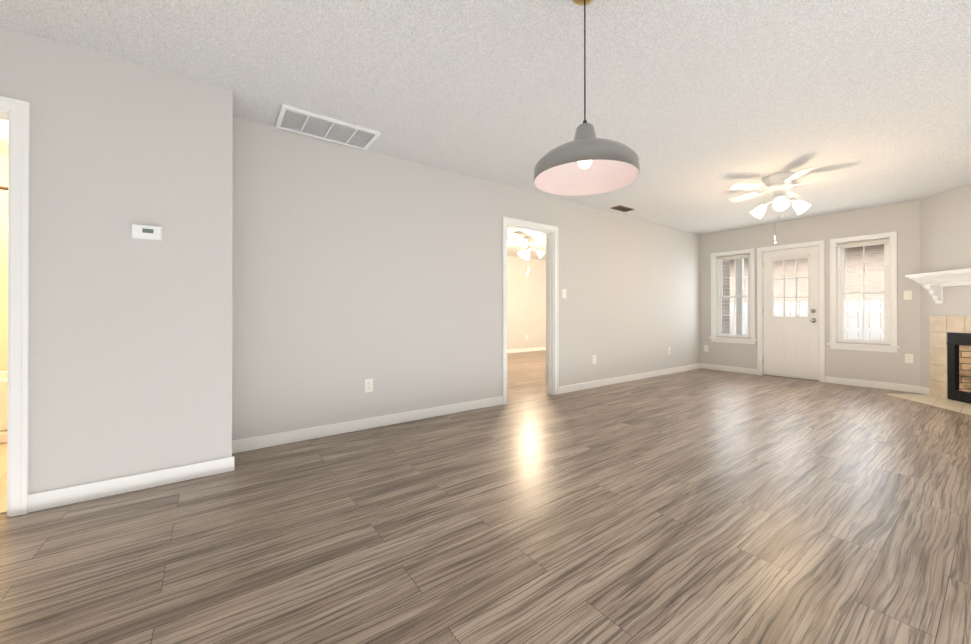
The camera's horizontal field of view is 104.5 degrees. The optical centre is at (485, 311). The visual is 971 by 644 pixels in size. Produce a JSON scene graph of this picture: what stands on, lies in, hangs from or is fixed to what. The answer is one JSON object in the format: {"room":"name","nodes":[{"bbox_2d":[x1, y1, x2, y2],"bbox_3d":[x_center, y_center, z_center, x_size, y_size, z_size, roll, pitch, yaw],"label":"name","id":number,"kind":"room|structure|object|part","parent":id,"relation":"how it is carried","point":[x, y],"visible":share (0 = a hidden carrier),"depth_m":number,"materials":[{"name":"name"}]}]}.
{"room":"empty living room","nodes":[
{"label":"empty living room","id":0,"kind":"room"},
{"bbox_2d":[0,154,7,369],"bbox_3d":[-4.088,-0.194,3.631,2.570,2.440,0.120,0,0,-36],"label":"wall","id":1,"kind":"structure","parent":0,"point":[4,265],"depth_m":3.38,"materials":[{"name":"beige paint"}]},
{"bbox_2d":[0,25,232,493],"bbox_3d":[-3.088,-0.200,1.664,3.250,2.440,0.480,0,0,-36],"label":"wall","id":2,"kind":"structure","parent":0,"point":[130,355],"depth_m":2.12,"materials":[{"name":"grey paint"}]},
{"bbox_2d":[0,96,29,516],"bbox_3d":[-2.727,-0.021,1.702,0.904,2.082,0.166,0,0,-36],"label":"door frame","id":3,"kind":"structure","parent":2,"relation":"attached to","point":[15,113],"depth_m":1.89,"materials":[{"name":"white wood"}]},
{"bbox_2d":[132,224,161,240],"bbox_3d":[-1.954,-0.458,2.170,0.128,0.080,0.028,0,0,-36],"label":"thermostat","id":4,"kind":"object","parent":2,"relation":"attached to","point":[146,232],"visible":1,"depth_m":2.16,"materials":[{"name":"white plastic"}]},
{"bbox_2d":[28,363,929,512],"bbox_3d":[0.840,0.976,2.301,10.370,0.092,3.800,0,0,-36],"label":"baseboard","id":5,"kind":"structure","parent":2,"relation":"attached to","point":[38,501],"depth_m":2.92,"materials":[{"name":"white"}]},
{"bbox_2d":[232,116,700,440],"bbox_3d":[1.470,-0.190,5.175,8.250,2.440,0.120,0,0,-36],"label":"wall","id":6,"kind":"structure","parent":0,"point":[353,268],"depth_m":3.46,"materials":[{"name":"grey paint"}]},
{"bbox_2d":[365,379,372,392],"bbox_3d":[-1.022,0.648,3.296,0.070,0.115,0.008,0,0,-36],"label":"electrical outlet","id":7,"kind":"object","parent":6,"relation":"attached to","point":[368,385],"visible":1,"depth_m":3.29,"materials":[{"name":"white plastic"}]},
{"bbox_2d":[502,216,558,404],"bbox_3d":[0.504,-0.013,4.478,0.874,2.082,0.166,0,0,-36],"label":"door frame","id":8,"kind":"structure","parent":6,"relation":"attached to","point":[551,232],"depth_m":4.65,"materials":[{"name":"white wood"}]},
{"bbox_2d":[562,289,565,297],"bbox_3d":[0.999,-0.226,4.750,0.070,0.115,0.018,0,0,-36],"label":"light switch","id":9,"kind":"object","parent":6,"relation":"attached to","point":[563,293],"visible":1,"depth_m":4.75,"materials":[{"name":"white plastic"}]},
{"bbox_2d":[592,355,595,363],"bbox_3d":[1.476,0.650,5.097,0.070,0.115,0.008,0,0,-36],"label":"electrical outlet","id":10,"kind":"object","parent":6,"relation":"attached to","point":[593,359],"visible":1,"depth_m":5.09,"materials":[{"name":"white plastic"}]},
{"bbox_2d":[0,350,970,643],"bbox_3d":[0.038,1.077,4.250,11.650,0.100,8.200,0,0,-36],"label":"floor","id":11,"kind":"structure","parent":0,"point":[704,506],"depth_m":1.73,"materials":[{"name":"laminate"}]},
{"bbox_2d":[0,443,6,513],"bbox_3d":[-3.380,1.020,2.647,2.330,0.005,2.300,0,0,-36],"label":"bathroom tile floor","id":12,"kind":"structure","parent":11,"relation":"on","point":[3,477],"depth_m":2.29,"materials":[{"name":"beige tile"}]},
{"bbox_2d":[0,370,6,442],"bbox_3d":[-3.832,0.772,3.274,2.320,0.494,0.745,0,0,-36],"label":"bathtub","id":13,"kind":"object","parent":12,"relation":"on","point":[3,406],"depth_m":2.90,"materials":[{"name":"white ceramic"}]},
{"bbox_2d":[882,393,970,414],"bbox_3d":[5.099,1.024,3.967,0.500,0.006,1.410,0,0,9],"label":"hearth","id":14,"kind":"object","parent":11,"relation":"on","point":[953,405],"visible":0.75,"depth_m":4.22,"materials":[{"name":"tile"}]},
{"bbox_2d":[0,0,970,259],"bbox_3d":[0.038,-1.463,4.256,11.650,0.100,8.200,0,0,-36],"label":"ceiling","id":15,"kind":"structure","parent":0,"point":[698,106],"depth_m":2.31,"materials":[{"name":"white paint"}]},
{"bbox_2d":[275,104,380,150],"bbox_3d":[-1.215,-1.407,2.917,0.690,0.019,0.365,0,0,-36],"label":"ceiling vent","id":16,"kind":"object","parent":15,"relation":"in","point":[299,121],"visible":0.98,"depth_m":2.89,"materials":[{"name":"white metal"}]},
{"bbox_2d":[507,236,545,259],"bbox_3d":[0.865,-1.057,7.103,1.015,0.695,0.996,0,0,-36],"label":"ceiling fan","id":17,"kind":"object","parent":15,"relation":"hanging from","point":[529,242],"visible":1,"depth_m":7.03,"materials":[{"name":"white"}]},
{"bbox_2d":[534,0,639,195],"bbox_3d":[0.438,-1.000,1.658,0.448,0.840,0.448,0,0,-36],"label":"pendant lamp","id":18,"kind":"object","parent":15,"relation":"hanging from","point":[586,161],"visible":1,"depth_m":1.68,"materials":[{"name":"grey metal"}]},
{"bbox_3d":[0.438,-0.705,1.657,0.064,0.150,0.064,0,0,-36],"label":"bulb","id":19,"kind":"part","parent":18,"relation":"part of","materials":[{"name":"white glass"}]},
{"bbox_3d":[0.438,-0.700,1.657,0.448,0.240,0.448,0,0,-36],"label":"lamp shade","id":20,"kind":"part","parent":18,"relation":"part of","materials":[{"name":"grey metal"}]},
{"bbox_2d":[610,205,633,211],"bbox_3d":[1.872,-1.405,5.141,0.320,0.010,0.150,0,0,-36],"label":"ceiling vent","id":21,"kind":"object","parent":15,"relation":"in","point":[622,208],"visible":1,"depth_m":5.13,"materials":[{"name":"brown metal"}]},
{"bbox_2d":[728,167,848,242],"bbox_3d":[3.100,-1.066,3.954,0.980,0.695,1.019,0,0,-36],"label":"ceiling fan","id":22,"kind":"object","parent":15,"relation":"hanging from","point":[780,185],"visible":1,"depth_m":3.88,"materials":[{"name":"white"}]},
{"bbox_2d":[507,256,545,349],"bbox_3d":[-0.260,-0.180,8.964,6.620,2.440,0.210,0,0,-36],"label":"wall","id":23,"kind":"structure","parent":0,"point":[526,297],"depth_m":9.78,"materials":[{"name":"grey paint"}]},
{"bbox_2d":[507,347,545,352],"bbox_3d":[-0.206,0.994,8.861,6.350,0.092,0.017,0,0,-36],"label":"baseboard","id":24,"kind":"structure","parent":23,"relation":"attached to","point":[525,349],"depth_m":9.73,"materials":[{"name":"white wood"}]},
{"bbox_2d":[700,200,970,385],"bbox_3d":[5.150,-0.190,5.321,0.150,2.440,3.950,0,0,-36],"label":"wall","id":25,"kind":"structure","parent":0,"point":[902,219],"depth_m":5.29,"materials":[{"name":"grey paint"}]},
{"bbox_2d":[709,248,756,343],"bbox_3d":[4.275,-0.251,6.484,0.188,1.579,0.720,0,0,-36],"label":"window","id":26,"kind":"structure","parent":25,"relation":"in","point":[720,278],"depth_m":6.53,"materials":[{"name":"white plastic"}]},
{"bbox_2d":[716,254,749,259],"bbox_3d":[4.266,-0.758,6.479,0.050,0.427,0.536,0,0,-36],"label":"window blind","id":27,"kind":"object","parent":26,"relation":"attached to","point":[733,256],"visible":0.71,"depth_m":6.47,"materials":[{"name":"white plastic"}]},
{"bbox_3d":[4.318,-0.260,6.515,0.038,1.296,0.404,0,0,-36],"label":"glass","id":28,"kind":"part","parent":26,"relation":"part of","materials":[{"name":"clear glass"}]},
{"bbox_2d":[763,246,818,379],"bbox_3d":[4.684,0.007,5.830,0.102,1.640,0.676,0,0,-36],"label":"back door","id":29,"kind":"structure","parent":25,"relation":"in","point":[813,320],"depth_m":5.72,"materials":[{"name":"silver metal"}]},
{"bbox_3d":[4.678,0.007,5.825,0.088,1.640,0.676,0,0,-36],"label":"knob","id":30,"kind":"part","parent":29,"relation":"part of","materials":[{"name":"silver metal"}]},
{"bbox_3d":[4.736,-0.368,5.842,0.004,0.890,0.448,0,0,-36],"label":"glass","id":31,"kind":"part","parent":29,"relation":"part of","materials":[{"name":"clear glass"}]},
{"bbox_2d":[757,240,824,382],"bbox_3d":[4.751,-0.005,5.853,0.173,2.074,0.838,0,0,-36],"label":"door frame","id":32,"kind":"structure","parent":25,"relation":"attached to","point":[760,352],"depth_m":5.73,"materials":[{"name":"white painted wood"}]},
{"bbox_2d":[827,231,899,352],"bbox_3d":[5.208,-0.255,5.190,0.188,1.579,0.710,0,0,-36],"label":"window","id":33,"kind":"structure","parent":25,"relation":"in","point":[841,292],"depth_m":5.19,"materials":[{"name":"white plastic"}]},
{"bbox_2d":[836,238,889,272],"bbox_3d":[5.199,-0.761,5.185,0.050,0.427,0.526,0,0,-36],"label":"window blind","id":34,"kind":"object","parent":33,"relation":"attached to","point":[863,243],"visible":0.92,"depth_m":5.17,"materials":[{"name":"white plastic"}]},
{"bbox_3d":[5.251,-0.264,5.221,0.038,1.296,0.394,0,0,-36],"label":"glass","id":35,"kind":"part","parent":33,"relation":"part of","materials":[{"name":"clear glass"}]},
{"bbox_2d":[904,291,911,299],"bbox_3d":[5.409,-0.211,4.817,0.018,0.115,0.070,0,0,-36],"label":"light switch","id":36,"kind":"object","parent":25,"relation":"attached to","point":[907,295],"visible":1,"depth_m":4.82,"materials":[{"name":"white plastic"}]},
{"bbox_2d":[905,354,912,362],"bbox_3d":[5.419,0.599,4.810,0.008,0.115,0.070,0,0,-36],"label":"electrical outlet","id":37,"kind":"object","parent":25,"relation":"attached to","point":[908,358],"visible":1,"depth_m":4.81,"materials":[{"name":"white plastic"}]},
{"bbox_2d":[920,184,970,387],"bbox_3d":[5.419,-0.194,3.916,0.150,2.440,1.845,0,0,9],"label":"wall","id":38,"kind":"structure","parent":0,"point":[945,231],"depth_m":4.45,"materials":[{"name":"grey paint"}]},
{"bbox_2d":[905,268,970,303],"bbox_3d":[5.254,-0.281,3.943,0.185,0.365,1.575,0,0,9],"label":"mantel shelf","id":39,"kind":"object","parent":38,"relation":"attached to","point":[934,283],"visible":1,"depth_m":4.44,"materials":[{"name":"white wood"}]},
{"bbox_2d":[929,316,970,403],"bbox_3d":[5.335,0.536,3.930,0.974,0.979,0.974,0,0,-36],"label":"fireplace","id":40,"kind":"object","parent":38,"relation":"attached to","point":[950,364],"visible":0.92,"depth_m":4.37,"materials":[{"name":"beige tile"}]},
{"label":"outside","id":41,"kind":"structure","parent":0,"visible":0},
{"bbox_3d":[18.984,1.239,14.035,32.470,0.130,34.000,0,0,-36],"label":"ground","id":42,"kind":"structure","parent":41,"visible":0},
{"bbox_2d":[722,260,729,333],"bbox_3d":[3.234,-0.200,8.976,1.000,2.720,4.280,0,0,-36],"label":"post","id":43,"kind":"object","parent":42,"relation":"on","point":[725,305],"depth_m":7.45,"materials":[{"name":"white"}]},
{"bbox_2d":[736,259,743,333],"bbox_3d":[5.877,-0.199,5.432,1.140,2.700,4.380,0,0,-36],"label":"porch","id":44,"kind":"object","parent":42,"relation":"on","point":[739,291],"depth_m":7.38,"materials":[{"name":"white wood"}]},
{"bbox_2d":[730,300,883,339],"bbox_3d":[7.802,0.461,7.202,0.055,1.390,16.000,0,0,-36],"label":"fence","id":45,"kind":"object","parent":42,"relation":"on","point":[853,333],"depth_m":7.61,"materials":[{"name":"white wood"}]},
{"bbox_2d":[730,244,883,339],"bbox_3d":[14.476,-1.760,14.489,9.200,5.870,19.000,0,0,-36],"label":"house","id":46,"kind":"structure","parent":42,"relation":"on","point":[873,259],"depth_m":11.85,"materials":[{"name":"grey"}]}
]}

